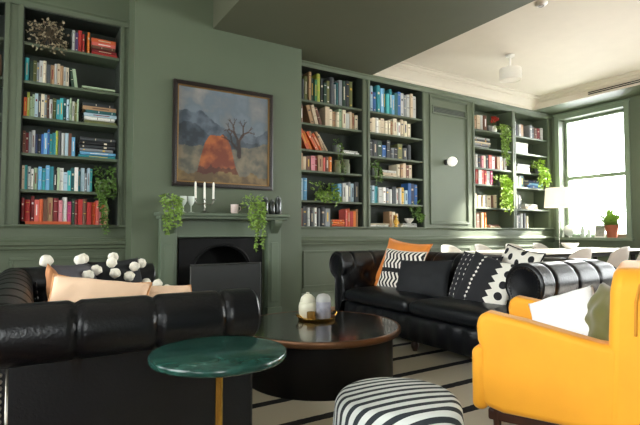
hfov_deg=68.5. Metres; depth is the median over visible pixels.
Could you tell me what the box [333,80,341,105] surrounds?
book
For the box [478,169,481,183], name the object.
book
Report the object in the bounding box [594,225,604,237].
photo frame
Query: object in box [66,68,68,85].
book
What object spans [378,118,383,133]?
book
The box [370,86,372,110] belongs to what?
book
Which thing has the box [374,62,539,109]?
trim
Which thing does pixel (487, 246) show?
trim
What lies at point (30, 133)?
book
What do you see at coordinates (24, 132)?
book
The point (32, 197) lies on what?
book
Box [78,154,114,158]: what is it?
book
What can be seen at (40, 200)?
book
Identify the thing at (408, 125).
book
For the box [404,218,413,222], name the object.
bowl
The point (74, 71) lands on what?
book
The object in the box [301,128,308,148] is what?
book
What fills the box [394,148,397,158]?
book
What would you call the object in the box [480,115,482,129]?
book
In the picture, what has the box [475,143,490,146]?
book
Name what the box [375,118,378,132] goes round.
book
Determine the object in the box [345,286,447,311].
seat cushion
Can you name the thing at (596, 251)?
dining table
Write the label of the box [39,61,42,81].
book
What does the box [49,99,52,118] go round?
book
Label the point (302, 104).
book
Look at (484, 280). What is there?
cushion
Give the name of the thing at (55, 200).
book
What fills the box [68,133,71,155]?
book
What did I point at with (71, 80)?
book
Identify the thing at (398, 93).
book
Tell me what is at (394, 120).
book
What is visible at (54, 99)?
book
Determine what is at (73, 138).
book
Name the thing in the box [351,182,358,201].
book
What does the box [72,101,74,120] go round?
book
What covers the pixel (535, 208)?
book
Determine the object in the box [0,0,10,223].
bookcase
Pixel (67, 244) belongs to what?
trim
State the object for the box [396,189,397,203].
book
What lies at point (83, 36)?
book
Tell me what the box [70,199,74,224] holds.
book
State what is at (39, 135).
book
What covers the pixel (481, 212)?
book
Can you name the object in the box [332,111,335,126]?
book
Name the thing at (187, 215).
mantel shelf
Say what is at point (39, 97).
book
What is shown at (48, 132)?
book
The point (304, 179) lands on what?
book
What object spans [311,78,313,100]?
book
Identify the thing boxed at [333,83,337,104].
book
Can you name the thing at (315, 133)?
book
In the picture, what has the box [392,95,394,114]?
book
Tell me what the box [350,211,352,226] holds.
book
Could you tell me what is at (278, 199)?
glass jar
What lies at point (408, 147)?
book
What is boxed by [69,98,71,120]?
book
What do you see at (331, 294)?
baseboard
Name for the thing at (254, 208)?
trailing plant
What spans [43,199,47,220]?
book
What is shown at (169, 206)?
trailing plant
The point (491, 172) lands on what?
book
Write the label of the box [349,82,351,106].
book
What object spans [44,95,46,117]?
book
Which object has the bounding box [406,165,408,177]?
book
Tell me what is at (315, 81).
book
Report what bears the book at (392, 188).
on the bookcase at (417, 125)
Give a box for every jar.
[262,197,267,213]
[269,200,274,213]
[275,196,280,213]
[299,292,315,317]
[316,293,330,318]
[333,160,340,171]
[342,160,349,172]
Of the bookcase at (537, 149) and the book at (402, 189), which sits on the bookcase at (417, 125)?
the book at (402, 189)
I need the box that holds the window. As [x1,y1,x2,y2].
[553,98,633,240]
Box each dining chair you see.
[441,245,460,252]
[474,244,490,250]
[505,243,522,248]
[533,243,548,248]
[569,248,591,258]
[607,246,629,268]
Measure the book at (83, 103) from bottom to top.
0.032 m
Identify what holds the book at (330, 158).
on the bookcase at (351, 139)
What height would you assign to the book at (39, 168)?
0.230 m
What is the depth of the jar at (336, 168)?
6.57 m
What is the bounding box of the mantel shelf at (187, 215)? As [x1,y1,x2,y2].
[154,212,289,219]
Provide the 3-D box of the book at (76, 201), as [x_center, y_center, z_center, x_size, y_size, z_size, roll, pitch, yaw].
[-2.541,0.000,4.886,0.030,0.254,0.155,1,-3,-32]
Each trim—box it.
[0,224,125,228]
[0,237,125,252]
[1,0,129,27]
[9,256,107,267]
[301,226,554,229]
[301,235,554,246]
[302,60,552,118]
[303,249,360,287]
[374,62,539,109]
[429,95,469,224]
[430,247,470,250]
[487,246,504,247]
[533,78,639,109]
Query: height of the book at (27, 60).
0.238 m
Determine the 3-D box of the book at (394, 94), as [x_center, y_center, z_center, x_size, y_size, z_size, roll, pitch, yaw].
[1.117,-1.637,7.201,0.064,0.347,0.151,1,-3,-32]
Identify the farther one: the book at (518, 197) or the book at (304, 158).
the book at (518, 197)
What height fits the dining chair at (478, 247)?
0.823 m
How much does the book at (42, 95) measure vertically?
0.246 m
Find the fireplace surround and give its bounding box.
[154,212,289,314]
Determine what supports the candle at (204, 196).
on the candelabra at (195, 189)
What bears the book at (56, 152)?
on the bookcase at (92, 70)
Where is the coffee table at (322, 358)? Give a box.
[252,311,400,400]
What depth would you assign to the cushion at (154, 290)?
2.29 m
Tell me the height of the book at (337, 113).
0.222 m
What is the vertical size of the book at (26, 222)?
0.028 m
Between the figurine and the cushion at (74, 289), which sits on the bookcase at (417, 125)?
the figurine
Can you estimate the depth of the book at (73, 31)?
4.85 m
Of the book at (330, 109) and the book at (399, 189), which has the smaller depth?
the book at (330, 109)
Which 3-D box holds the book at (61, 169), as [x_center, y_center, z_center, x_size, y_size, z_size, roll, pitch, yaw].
[-2.664,-0.332,4.834,0.035,0.232,0.162,1,-3,-32]
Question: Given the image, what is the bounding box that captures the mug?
[231,204,240,212]
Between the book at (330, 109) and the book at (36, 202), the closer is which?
the book at (36, 202)
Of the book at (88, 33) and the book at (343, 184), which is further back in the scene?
the book at (343, 184)
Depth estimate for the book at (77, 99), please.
4.86 m
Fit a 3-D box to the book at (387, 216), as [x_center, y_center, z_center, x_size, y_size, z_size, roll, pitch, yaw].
[1.016,0.102,7.075,0.043,0.231,0.154,1,-3,-32]
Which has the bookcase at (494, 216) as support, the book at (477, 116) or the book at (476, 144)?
the book at (477, 116)
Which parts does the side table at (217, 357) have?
stem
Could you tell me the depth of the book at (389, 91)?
7.08 m
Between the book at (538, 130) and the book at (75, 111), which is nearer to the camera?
the book at (75, 111)
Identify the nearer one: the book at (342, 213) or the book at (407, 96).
the book at (342, 213)
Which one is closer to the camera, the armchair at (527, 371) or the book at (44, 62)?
the armchair at (527, 371)
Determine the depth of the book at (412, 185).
7.27 m
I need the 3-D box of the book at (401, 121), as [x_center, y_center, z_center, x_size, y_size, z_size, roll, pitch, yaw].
[1.215,-1.285,7.252,0.055,0.267,0.158,1,-3,-32]
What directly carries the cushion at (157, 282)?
on the sofa at (84, 361)
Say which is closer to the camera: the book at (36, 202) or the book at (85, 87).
the book at (36, 202)
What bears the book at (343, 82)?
on the bookcase at (351, 139)
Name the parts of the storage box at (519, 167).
lid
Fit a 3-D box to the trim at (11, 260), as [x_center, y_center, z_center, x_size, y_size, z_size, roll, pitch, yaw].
[-2.544,0.682,4.684,0.940,0.485,0.014,1,-3,-32]
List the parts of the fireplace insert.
arch moulding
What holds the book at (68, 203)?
on the book at (26, 222)
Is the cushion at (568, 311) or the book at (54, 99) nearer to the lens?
the cushion at (568, 311)
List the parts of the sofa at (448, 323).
nailhead trim, arm, seat, rail, leg, backrest, nailhead trim, arm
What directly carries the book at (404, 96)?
on the bookcase at (417, 125)
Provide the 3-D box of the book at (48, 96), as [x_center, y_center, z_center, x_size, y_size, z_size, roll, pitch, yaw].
[-2.774,-1.056,4.792,0.020,0.246,0.158,1,-3,-32]
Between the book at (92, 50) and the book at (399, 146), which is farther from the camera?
the book at (399, 146)
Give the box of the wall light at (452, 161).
[444,157,456,165]
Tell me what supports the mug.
on the fireplace surround
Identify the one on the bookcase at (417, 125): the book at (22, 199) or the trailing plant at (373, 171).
the trailing plant at (373, 171)
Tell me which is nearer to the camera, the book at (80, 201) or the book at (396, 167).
the book at (80, 201)
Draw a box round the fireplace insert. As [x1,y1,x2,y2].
[177,238,261,314]
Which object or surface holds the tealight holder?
on the tray
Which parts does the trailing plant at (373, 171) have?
pot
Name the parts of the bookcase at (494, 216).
panel, shelf, panel, shelf, shelf, shelf, shelf, panel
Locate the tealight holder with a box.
[307,311,315,318]
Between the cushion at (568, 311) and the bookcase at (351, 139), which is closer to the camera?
the cushion at (568, 311)
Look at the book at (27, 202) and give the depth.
4.59 m
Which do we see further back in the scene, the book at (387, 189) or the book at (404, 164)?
the book at (404, 164)
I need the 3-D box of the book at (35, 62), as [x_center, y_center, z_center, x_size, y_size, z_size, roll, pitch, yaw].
[-2.881,-1.398,4.750,0.029,0.226,0.171,1,-3,-32]
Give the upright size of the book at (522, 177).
0.221 m
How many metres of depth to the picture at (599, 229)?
8.39 m
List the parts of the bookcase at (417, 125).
panel, panel, shelf, shelf, shelf, shelf, shelf, panel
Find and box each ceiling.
[213,0,534,74]
[402,0,639,95]
[534,85,639,114]
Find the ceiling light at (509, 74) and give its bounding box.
[499,54,521,83]
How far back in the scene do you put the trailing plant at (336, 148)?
6.47 m
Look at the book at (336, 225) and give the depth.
6.49 m
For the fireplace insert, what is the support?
on the fireplace surround
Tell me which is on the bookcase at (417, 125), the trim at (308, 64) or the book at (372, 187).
the book at (372, 187)
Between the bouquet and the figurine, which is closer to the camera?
the bouquet
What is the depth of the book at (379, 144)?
6.94 m
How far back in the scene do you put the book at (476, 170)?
8.05 m
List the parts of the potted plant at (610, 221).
pot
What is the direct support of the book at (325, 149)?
on the bookcase at (351, 139)
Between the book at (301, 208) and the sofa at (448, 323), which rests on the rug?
the sofa at (448, 323)
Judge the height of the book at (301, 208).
0.238 m
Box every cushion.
[39,255,101,278]
[45,264,57,297]
[48,273,152,302]
[80,252,150,282]
[148,285,191,296]
[152,279,167,285]
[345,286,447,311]
[375,238,432,281]
[377,248,426,286]
[396,260,452,297]
[409,296,507,327]
[448,251,503,295]
[453,251,513,304]
[501,244,545,301]
[528,284,593,335]
[585,281,610,340]
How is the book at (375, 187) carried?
on the bookcase at (417, 125)
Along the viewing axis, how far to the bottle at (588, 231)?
8.53 m
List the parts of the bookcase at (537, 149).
panel, shelf, shelf, panel, shelf, shelf, shelf, panel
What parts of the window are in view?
sill, sash frame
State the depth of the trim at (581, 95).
8.18 m
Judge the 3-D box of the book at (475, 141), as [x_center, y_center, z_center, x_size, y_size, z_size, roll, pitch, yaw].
[2.757,-1.203,8.214,0.423,0.034,0.210,1,-3,-32]
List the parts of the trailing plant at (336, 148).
pot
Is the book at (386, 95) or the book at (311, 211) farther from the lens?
the book at (386, 95)
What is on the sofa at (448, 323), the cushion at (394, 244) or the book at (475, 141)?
the cushion at (394, 244)
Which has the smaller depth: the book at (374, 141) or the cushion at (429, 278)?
the cushion at (429, 278)
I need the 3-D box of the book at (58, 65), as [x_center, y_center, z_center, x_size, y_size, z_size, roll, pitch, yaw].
[-2.710,-1.396,4.865,0.025,0.232,0.190,1,-3,-32]
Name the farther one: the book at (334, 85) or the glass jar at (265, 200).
the book at (334, 85)
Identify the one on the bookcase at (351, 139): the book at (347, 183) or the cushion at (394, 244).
the book at (347, 183)
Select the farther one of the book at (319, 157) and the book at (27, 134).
the book at (319, 157)
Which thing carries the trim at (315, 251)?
attached to the wall at (448, 133)
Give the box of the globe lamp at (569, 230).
[563,225,575,236]
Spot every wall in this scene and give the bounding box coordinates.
[0,0,553,292]
[125,0,301,314]
[551,95,639,261]
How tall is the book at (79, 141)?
0.037 m
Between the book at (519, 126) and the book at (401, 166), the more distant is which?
the book at (519, 126)
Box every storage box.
[516,142,527,153]
[516,164,529,172]
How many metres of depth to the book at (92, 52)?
5.00 m
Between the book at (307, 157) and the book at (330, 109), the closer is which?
the book at (307, 157)
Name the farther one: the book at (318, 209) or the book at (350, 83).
the book at (350, 83)
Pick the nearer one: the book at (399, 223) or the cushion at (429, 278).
the cushion at (429, 278)
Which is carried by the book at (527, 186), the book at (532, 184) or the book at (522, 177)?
the book at (532, 184)
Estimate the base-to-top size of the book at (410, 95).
0.384 m
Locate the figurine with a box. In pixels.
[393,215,398,226]
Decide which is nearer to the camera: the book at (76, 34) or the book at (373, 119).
the book at (76, 34)
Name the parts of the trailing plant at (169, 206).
pot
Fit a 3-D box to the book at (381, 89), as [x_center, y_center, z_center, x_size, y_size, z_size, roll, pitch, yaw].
[0.875,-1.658,7.067,0.060,0.377,0.188,1,-3,-32]
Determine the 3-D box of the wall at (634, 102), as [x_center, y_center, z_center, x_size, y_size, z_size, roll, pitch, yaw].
[6.772,-0.765,5.676,0.250,4.000,8.880,1,-3,-32]
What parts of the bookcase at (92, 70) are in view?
panel, shelf, shelf, shelf, shelf, shelf, panel, panel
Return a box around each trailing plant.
[92,166,116,234]
[158,193,184,234]
[241,194,267,251]
[309,181,342,207]
[332,138,345,180]
[370,160,382,184]
[409,200,425,222]
[493,174,514,214]
[494,124,511,165]
[531,158,551,188]
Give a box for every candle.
[194,181,196,197]
[203,182,205,197]
[212,182,214,198]
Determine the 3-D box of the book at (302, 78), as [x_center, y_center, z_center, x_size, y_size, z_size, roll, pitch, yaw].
[-0.275,-1.645,6.361,0.044,0.293,0.183,1,-3,-32]
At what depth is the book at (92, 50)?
5.02 m
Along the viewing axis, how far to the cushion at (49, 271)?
2.35 m
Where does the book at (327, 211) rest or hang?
on the bookcase at (351, 139)
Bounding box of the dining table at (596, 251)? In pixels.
[454,247,639,259]
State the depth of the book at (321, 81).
6.45 m
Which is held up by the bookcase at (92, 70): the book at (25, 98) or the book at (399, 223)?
the book at (25, 98)
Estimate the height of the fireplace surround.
1.200 m
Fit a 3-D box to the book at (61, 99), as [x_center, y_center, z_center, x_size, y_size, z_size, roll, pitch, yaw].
[-2.673,-1.045,4.851,0.028,0.228,0.193,1,-3,-32]
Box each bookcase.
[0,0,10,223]
[13,4,124,224]
[301,66,365,226]
[367,80,425,226]
[472,102,514,227]
[513,111,550,227]
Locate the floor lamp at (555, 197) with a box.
[544,187,573,247]
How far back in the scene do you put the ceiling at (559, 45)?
6.21 m
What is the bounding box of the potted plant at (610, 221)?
[588,207,625,237]
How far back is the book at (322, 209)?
6.37 m
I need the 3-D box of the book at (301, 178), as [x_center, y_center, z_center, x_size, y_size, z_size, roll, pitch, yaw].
[-0.301,-0.305,6.290,0.060,0.289,0.192,1,-3,-32]
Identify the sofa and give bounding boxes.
[0,263,260,424]
[329,250,615,357]
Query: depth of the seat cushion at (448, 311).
3.53 m
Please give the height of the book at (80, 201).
0.262 m
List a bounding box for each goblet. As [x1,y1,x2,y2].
[180,196,186,210]
[188,196,194,211]
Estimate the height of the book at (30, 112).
0.205 m
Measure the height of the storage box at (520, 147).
0.200 m
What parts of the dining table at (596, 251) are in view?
leg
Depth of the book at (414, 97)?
7.33 m
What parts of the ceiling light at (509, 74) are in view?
lamp shade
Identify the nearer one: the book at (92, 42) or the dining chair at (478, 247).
the book at (92, 42)
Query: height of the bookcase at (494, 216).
2.180 m
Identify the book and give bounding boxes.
[0,55,1,76]
[21,198,24,220]
[22,165,24,188]
[23,97,26,115]
[23,130,25,151]
[24,57,29,79]
[24,165,27,188]
[24,200,30,220]
[25,133,28,152]
[25,221,70,224]
[27,92,29,115]
[27,166,30,188]
[28,132,31,152]
[29,96,31,115]
[30,61,32,80]
[30,196,34,220]
[31,130,34,152]
[31,169,33,188]
[32,94,34,116]
[33,60,36,81]
[33,168,37,189]
[34,93,37,116]
[34,200,38,220]
[35,134,37,152]
[37,62,38,81]
[37,134,40,153]
[38,96,40,116]
[38,167,41,189]
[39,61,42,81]
[39,199,42,220]
[41,94,44,117]
[41,134,43,153]
[41,168,45,189]
[43,61,46,82]
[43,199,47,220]
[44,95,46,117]
[44,133,47,153]
[45,165,49,189]
[46,64,50,82]
[47,95,49,117]
[47,129,49,153]
[47,198,52,220]
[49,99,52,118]
[49,134,51,154]
[49,167,53,189]
[50,65,54,83]
[52,98,55,118]
[52,133,55,154]
[52,198,58,220]
[53,170,56,189]
[54,64,56,83]
[55,131,57,154]
[56,100,59,118]
[57,64,59,84]
[57,167,59,189]
[58,131,61,154]
[58,200,62,221]
[59,168,63,190]
[60,66,63,84]
[60,98,62,119]
[61,133,64,154]
[62,197,66,221]
[63,67,65,85]
[63,98,66,119]
[63,172,67,190]
[65,133,68,155]
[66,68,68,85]
[66,99,69,119]
[67,171,70,190]
[67,202,70,221]
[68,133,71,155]
[69,68,74,86]
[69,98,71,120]
[70,168,74,190]
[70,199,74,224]
[71,30,74,49]
[71,137,74,155]
[72,69,77,87]
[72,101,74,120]
[74,102,76,120]
[74,167,77,190]
[74,200,77,224]
[75,32,77,50]
[77,99,78,121]
[77,144,114,151]
[77,199,82,224]
[78,30,81,51]
[78,137,114,143]
[78,140,114,146]
[78,151,115,156]
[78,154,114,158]
[78,171,80,190]
[79,148,112,153]
[79,168,84,190]
[81,85,114,92]
[81,102,113,108]
[81,105,115,112]
[82,34,84,51]
[82,112,116,119]
[82,199,86,224]
[83,116,114,122]
[83,120,115,125]
[84,173,86,191]
[85,109,115,115]
[86,32,89,52]
[86,168,89,191]
[86,202,90,224]
[90,38,115,45]
[90,41,115,48]
[90,45,114,52]
[90,169,92,191]
[91,49,116,55]
[91,202,95,224]
[92,52,116,57]
[94,201,98,224]
[301,104,302,121]
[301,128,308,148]
[301,153,302,169]
[301,178,302,199]
[301,206,306,225]
[301,208,302,225]
[302,76,307,99]
[302,78,303,98]
[303,72,310,99]
[303,105,314,123]
[303,130,311,148]
[303,156,305,169]
[303,178,306,199]
[305,131,317,149]
[305,156,309,169]
[307,207,309,225]
[310,104,317,123]
[310,155,314,170]
[310,208,316,225]
[310,210,312,225]
[311,74,319,101]
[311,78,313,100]
[311,131,323,150]
[311,133,320,149]
[314,79,316,100]
[315,107,321,124]
[315,155,322,170]
[315,207,324,225]
[317,208,319,225]
[318,134,327,150]
[319,106,329,125]
[320,79,322,101]
[323,77,332,103]
[323,82,326,102]
[325,81,328,102]
[325,157,328,171]
[325,208,329,225]
[329,157,331,171]
[330,109,331,125]
[330,219,343,221]
[330,222,344,223]
[330,224,343,226]
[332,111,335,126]
[332,184,341,200]
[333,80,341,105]
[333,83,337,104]
[333,84,335,104]
[334,109,341,127]
[336,112,338,126]
[339,210,346,226]
[340,150,357,152]
[340,183,345,201]
[341,209,349,226]
[342,81,345,105]
[342,110,345,127]
[346,81,348,106]
[346,113,348,128]
[346,182,350,201]
[346,185,347,201]
[347,112,351,128]
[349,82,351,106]
[350,209,357,226]
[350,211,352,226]
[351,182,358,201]
[351,184,353,201]
[352,113,353,128]
[353,211,355,226]
[354,115,357,129]
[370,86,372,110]
[370,141,372,155]
[371,186,373,202]
[371,223,389,224]
[371,225,387,226]
[372,85,379,111]
[372,117,374,131]
[372,140,376,155]
[373,92,375,110]
[374,186,377,202]
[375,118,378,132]
[377,141,381,156]
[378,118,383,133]
[378,170,395,172]
[378,172,395,175]
[378,187,382,202]
[380,88,383,112]
[382,140,389,157]
[382,145,385,156]
[382,187,385,202]
[383,211,391,226]
[384,121,387,133]
[385,89,391,113]
[385,94,388,113]
[386,118,396,134]
[386,187,395,203]
[386,188,388,202]
[389,164,399,176]
[389,189,391,203]
[390,121,392,134]
[390,144,401,158]
[390,148,393,157]
[392,93,397,114]
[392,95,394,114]
[392,212,394,226]
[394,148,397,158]
[395,92,400,115]
[396,188,401,203]
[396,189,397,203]
[397,120,402,135]
[397,122,399,135]
[398,223,416,224]
[398,225,416,226]
[400,163,405,177]
[400,165,402,177]
[400,187,403,203]
[401,93,403,115]
[401,183,410,203]
[402,145,410,159]
[402,148,406,159]
[403,121,406,136]
[404,95,409,116]
[404,96,405,116]
[404,190,407,203]
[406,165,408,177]
[407,124,410,136]
[407,165,411,177]
[408,94,412,117]
[411,184,413,203]
[413,96,415,117]
[414,185,416,204]
[474,115,479,128]
[475,139,489,142]
[475,141,490,144]
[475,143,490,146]
[475,154,477,166]
[475,169,477,183]
[476,195,481,206]
[476,196,478,206]
[476,213,479,227]
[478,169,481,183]
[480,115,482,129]
[480,156,483,167]
[480,213,483,227]
[481,196,484,206]
[481,212,485,227]
[483,115,486,129]
[484,170,486,183]
[487,171,489,184]
[487,195,490,207]
[488,155,491,168]
[489,195,496,207]
[490,171,492,184]
[492,157,494,168]
[496,157,499,169]
[502,158,506,169]
[517,196,519,208]
[517,213,525,227]
[517,214,522,227]
[518,125,520,135]
[518,176,520,186]
[521,176,523,186]
[521,204,536,206]
[521,207,537,209]
[523,125,531,137]
[524,180,538,182]
[524,182,542,185]
[524,185,539,188]
[534,128,536,138]
[537,128,539,138]
[539,128,542,139]
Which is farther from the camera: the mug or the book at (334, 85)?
the book at (334, 85)
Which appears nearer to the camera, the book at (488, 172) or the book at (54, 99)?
the book at (54, 99)
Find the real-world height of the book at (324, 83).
0.296 m
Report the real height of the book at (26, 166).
0.241 m
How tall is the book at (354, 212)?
0.219 m
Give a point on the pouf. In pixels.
(380, 400)
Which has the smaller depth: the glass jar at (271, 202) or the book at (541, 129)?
the glass jar at (271, 202)
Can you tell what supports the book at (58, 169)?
on the bookcase at (92, 70)
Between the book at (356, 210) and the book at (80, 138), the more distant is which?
the book at (356, 210)
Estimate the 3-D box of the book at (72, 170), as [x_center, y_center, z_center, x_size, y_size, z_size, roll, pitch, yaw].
[-2.574,-0.334,4.879,0.030,0.240,0.151,1,-3,-32]
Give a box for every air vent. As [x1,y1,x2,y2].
[432,104,465,118]
[586,78,639,95]
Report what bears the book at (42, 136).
on the bookcase at (92, 70)
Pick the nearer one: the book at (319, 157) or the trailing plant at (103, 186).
the trailing plant at (103, 186)
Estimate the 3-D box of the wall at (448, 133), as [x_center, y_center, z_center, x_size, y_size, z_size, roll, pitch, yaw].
[-0.143,-0.729,6.547,10.600,4.000,0.530,1,-3,-32]
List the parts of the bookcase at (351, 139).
panel, shelf, shelf, shelf, shelf, shelf, panel, frame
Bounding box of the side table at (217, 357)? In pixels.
[148,336,285,424]
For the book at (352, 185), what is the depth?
6.67 m
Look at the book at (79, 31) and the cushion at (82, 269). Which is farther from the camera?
the book at (79, 31)
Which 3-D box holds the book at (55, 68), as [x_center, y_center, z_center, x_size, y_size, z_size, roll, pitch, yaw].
[-2.724,-1.393,4.840,0.023,0.224,0.179,1,-3,-32]
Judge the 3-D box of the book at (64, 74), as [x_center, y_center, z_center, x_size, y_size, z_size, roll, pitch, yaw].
[-2.647,-1.381,4.866,0.019,0.202,0.161,1,-3,-32]
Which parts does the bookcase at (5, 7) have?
shelf, panel, panel, panel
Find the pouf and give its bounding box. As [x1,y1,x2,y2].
[333,377,463,424]
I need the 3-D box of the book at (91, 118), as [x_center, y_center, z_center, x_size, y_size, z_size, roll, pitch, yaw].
[-2.364,-0.982,5.019,0.290,0.038,0.169,1,-3,-32]
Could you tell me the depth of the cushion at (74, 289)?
2.07 m
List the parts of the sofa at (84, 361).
nailhead trim, backrest, arm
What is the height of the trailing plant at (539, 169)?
0.620 m
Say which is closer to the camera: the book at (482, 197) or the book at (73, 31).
the book at (73, 31)
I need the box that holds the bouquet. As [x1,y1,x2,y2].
[25,17,69,54]
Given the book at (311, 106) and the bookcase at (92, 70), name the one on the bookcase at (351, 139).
the book at (311, 106)
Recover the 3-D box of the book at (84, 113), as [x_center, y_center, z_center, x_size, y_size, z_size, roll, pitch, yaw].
[-2.367,-1.017,5.042,0.315,0.030,0.200,1,-3,-32]
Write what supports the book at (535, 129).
on the bookcase at (537, 149)
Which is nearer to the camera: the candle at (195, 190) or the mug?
the candle at (195, 190)
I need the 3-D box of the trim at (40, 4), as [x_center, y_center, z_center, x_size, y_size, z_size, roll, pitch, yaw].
[-3.281,-2.067,4.325,2.868,0.080,0.045,1,-3,-32]
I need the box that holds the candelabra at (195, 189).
[194,181,214,212]
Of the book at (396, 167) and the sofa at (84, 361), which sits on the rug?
the sofa at (84, 361)
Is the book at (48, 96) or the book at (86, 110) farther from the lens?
the book at (86, 110)
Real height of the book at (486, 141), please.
0.036 m
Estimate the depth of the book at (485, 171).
8.15 m
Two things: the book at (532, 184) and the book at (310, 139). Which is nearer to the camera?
the book at (310, 139)
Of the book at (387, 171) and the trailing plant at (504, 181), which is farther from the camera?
the trailing plant at (504, 181)
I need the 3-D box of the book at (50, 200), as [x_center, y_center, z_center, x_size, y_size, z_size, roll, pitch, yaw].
[-2.744,-0.027,4.771,0.044,0.238,0.176,1,-3,-32]
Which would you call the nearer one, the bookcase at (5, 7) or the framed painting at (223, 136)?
the bookcase at (5, 7)
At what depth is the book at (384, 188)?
6.95 m
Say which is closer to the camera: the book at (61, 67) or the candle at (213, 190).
the book at (61, 67)
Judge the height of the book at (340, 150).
0.027 m
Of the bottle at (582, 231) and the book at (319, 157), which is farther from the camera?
the bottle at (582, 231)
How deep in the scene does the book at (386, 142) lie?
7.02 m
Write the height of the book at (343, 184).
0.261 m
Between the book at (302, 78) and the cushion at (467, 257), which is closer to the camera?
the cushion at (467, 257)
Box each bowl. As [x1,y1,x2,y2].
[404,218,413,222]
[561,243,578,248]
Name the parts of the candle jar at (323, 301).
lid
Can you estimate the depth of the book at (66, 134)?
4.79 m
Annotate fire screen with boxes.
[190,262,260,311]
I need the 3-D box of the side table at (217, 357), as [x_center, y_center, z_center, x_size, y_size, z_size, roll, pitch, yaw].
[-0.326,0.754,1.508,0.434,0.616,0.434,1,-3,-32]
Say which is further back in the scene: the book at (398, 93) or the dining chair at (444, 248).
the book at (398, 93)
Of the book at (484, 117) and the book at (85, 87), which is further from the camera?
the book at (484, 117)
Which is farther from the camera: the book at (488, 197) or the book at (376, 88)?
the book at (488, 197)
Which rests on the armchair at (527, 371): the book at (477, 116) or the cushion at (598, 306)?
the cushion at (598, 306)
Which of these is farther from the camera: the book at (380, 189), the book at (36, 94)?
the book at (380, 189)
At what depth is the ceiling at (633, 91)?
8.14 m
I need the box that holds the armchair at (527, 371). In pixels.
[472,260,639,424]
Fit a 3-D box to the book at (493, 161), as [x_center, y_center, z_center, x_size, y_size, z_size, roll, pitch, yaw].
[3.011,-0.868,8.361,0.063,0.227,0.178,1,-3,-32]
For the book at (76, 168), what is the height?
0.246 m
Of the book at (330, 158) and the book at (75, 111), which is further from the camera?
the book at (330, 158)
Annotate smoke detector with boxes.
[534,0,547,7]
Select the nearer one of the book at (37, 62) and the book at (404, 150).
the book at (37, 62)
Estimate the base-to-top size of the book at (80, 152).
0.031 m
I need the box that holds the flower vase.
[490,116,499,131]
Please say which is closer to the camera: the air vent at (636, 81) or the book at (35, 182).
the book at (35, 182)
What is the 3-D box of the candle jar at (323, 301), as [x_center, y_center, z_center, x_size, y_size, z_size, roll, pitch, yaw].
[0.025,0.682,3.446,0.112,0.180,0.112,1,-3,-32]
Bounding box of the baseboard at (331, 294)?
[301,291,334,306]
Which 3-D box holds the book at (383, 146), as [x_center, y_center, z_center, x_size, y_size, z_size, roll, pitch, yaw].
[0.910,-0.904,7.060,0.075,0.190,0.172,1,-3,-32]
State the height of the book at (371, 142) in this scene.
0.229 m
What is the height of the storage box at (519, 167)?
0.150 m
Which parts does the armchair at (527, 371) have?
leg, arm, arm, backrest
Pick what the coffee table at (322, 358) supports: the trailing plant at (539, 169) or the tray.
the tray
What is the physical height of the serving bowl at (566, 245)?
0.090 m
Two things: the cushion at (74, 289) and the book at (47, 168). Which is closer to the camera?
the cushion at (74, 289)
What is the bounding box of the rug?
[252,337,515,424]
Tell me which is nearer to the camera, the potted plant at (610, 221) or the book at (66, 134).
the book at (66, 134)
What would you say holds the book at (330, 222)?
on the book at (336, 225)
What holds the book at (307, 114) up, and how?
on the bookcase at (351, 139)
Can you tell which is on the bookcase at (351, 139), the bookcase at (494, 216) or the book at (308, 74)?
the book at (308, 74)
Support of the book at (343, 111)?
on the bookcase at (351, 139)
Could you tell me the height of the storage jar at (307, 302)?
0.184 m
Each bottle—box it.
[580,222,584,236]
[587,225,590,236]
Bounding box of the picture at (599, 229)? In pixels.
[596,226,603,235]
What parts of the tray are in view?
dish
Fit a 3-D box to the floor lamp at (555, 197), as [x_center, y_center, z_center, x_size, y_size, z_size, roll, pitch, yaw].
[4.358,0.455,8.557,0.490,1.800,0.490,1,-3,-32]
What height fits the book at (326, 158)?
0.212 m
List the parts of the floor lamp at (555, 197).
lamp shade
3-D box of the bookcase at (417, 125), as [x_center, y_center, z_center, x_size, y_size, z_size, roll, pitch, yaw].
[1.078,-0.861,7.179,1.125,2.215,0.343,1,-3,-32]
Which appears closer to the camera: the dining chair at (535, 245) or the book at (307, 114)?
the book at (307, 114)
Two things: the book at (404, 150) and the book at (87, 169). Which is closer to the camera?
the book at (87, 169)
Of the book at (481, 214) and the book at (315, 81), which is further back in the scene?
the book at (481, 214)
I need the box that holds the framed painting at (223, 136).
[172,78,272,190]
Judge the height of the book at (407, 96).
0.363 m
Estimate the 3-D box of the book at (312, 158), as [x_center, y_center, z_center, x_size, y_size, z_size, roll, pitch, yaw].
[-0.135,-0.659,6.383,0.062,0.205,0.160,1,-3,-32]
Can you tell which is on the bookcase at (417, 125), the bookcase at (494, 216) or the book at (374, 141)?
the book at (374, 141)
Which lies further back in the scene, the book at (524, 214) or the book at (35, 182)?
the book at (524, 214)
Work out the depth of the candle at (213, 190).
5.02 m
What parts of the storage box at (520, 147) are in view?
lid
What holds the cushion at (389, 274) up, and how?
on the sofa at (448, 323)
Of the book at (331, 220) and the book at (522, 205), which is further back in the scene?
the book at (522, 205)
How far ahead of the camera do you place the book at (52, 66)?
4.75 m
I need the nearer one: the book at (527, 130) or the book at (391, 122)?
the book at (391, 122)
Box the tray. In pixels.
[296,310,336,321]
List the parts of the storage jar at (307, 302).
lid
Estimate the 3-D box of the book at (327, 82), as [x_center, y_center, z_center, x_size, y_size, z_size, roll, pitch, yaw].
[0.064,-1.654,6.578,0.043,0.329,0.188,1,-3,-32]
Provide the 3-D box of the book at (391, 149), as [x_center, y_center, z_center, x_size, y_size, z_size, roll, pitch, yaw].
[1.037,-0.888,7.131,0.082,0.165,0.180,1,-3,-32]
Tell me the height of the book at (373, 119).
0.230 m

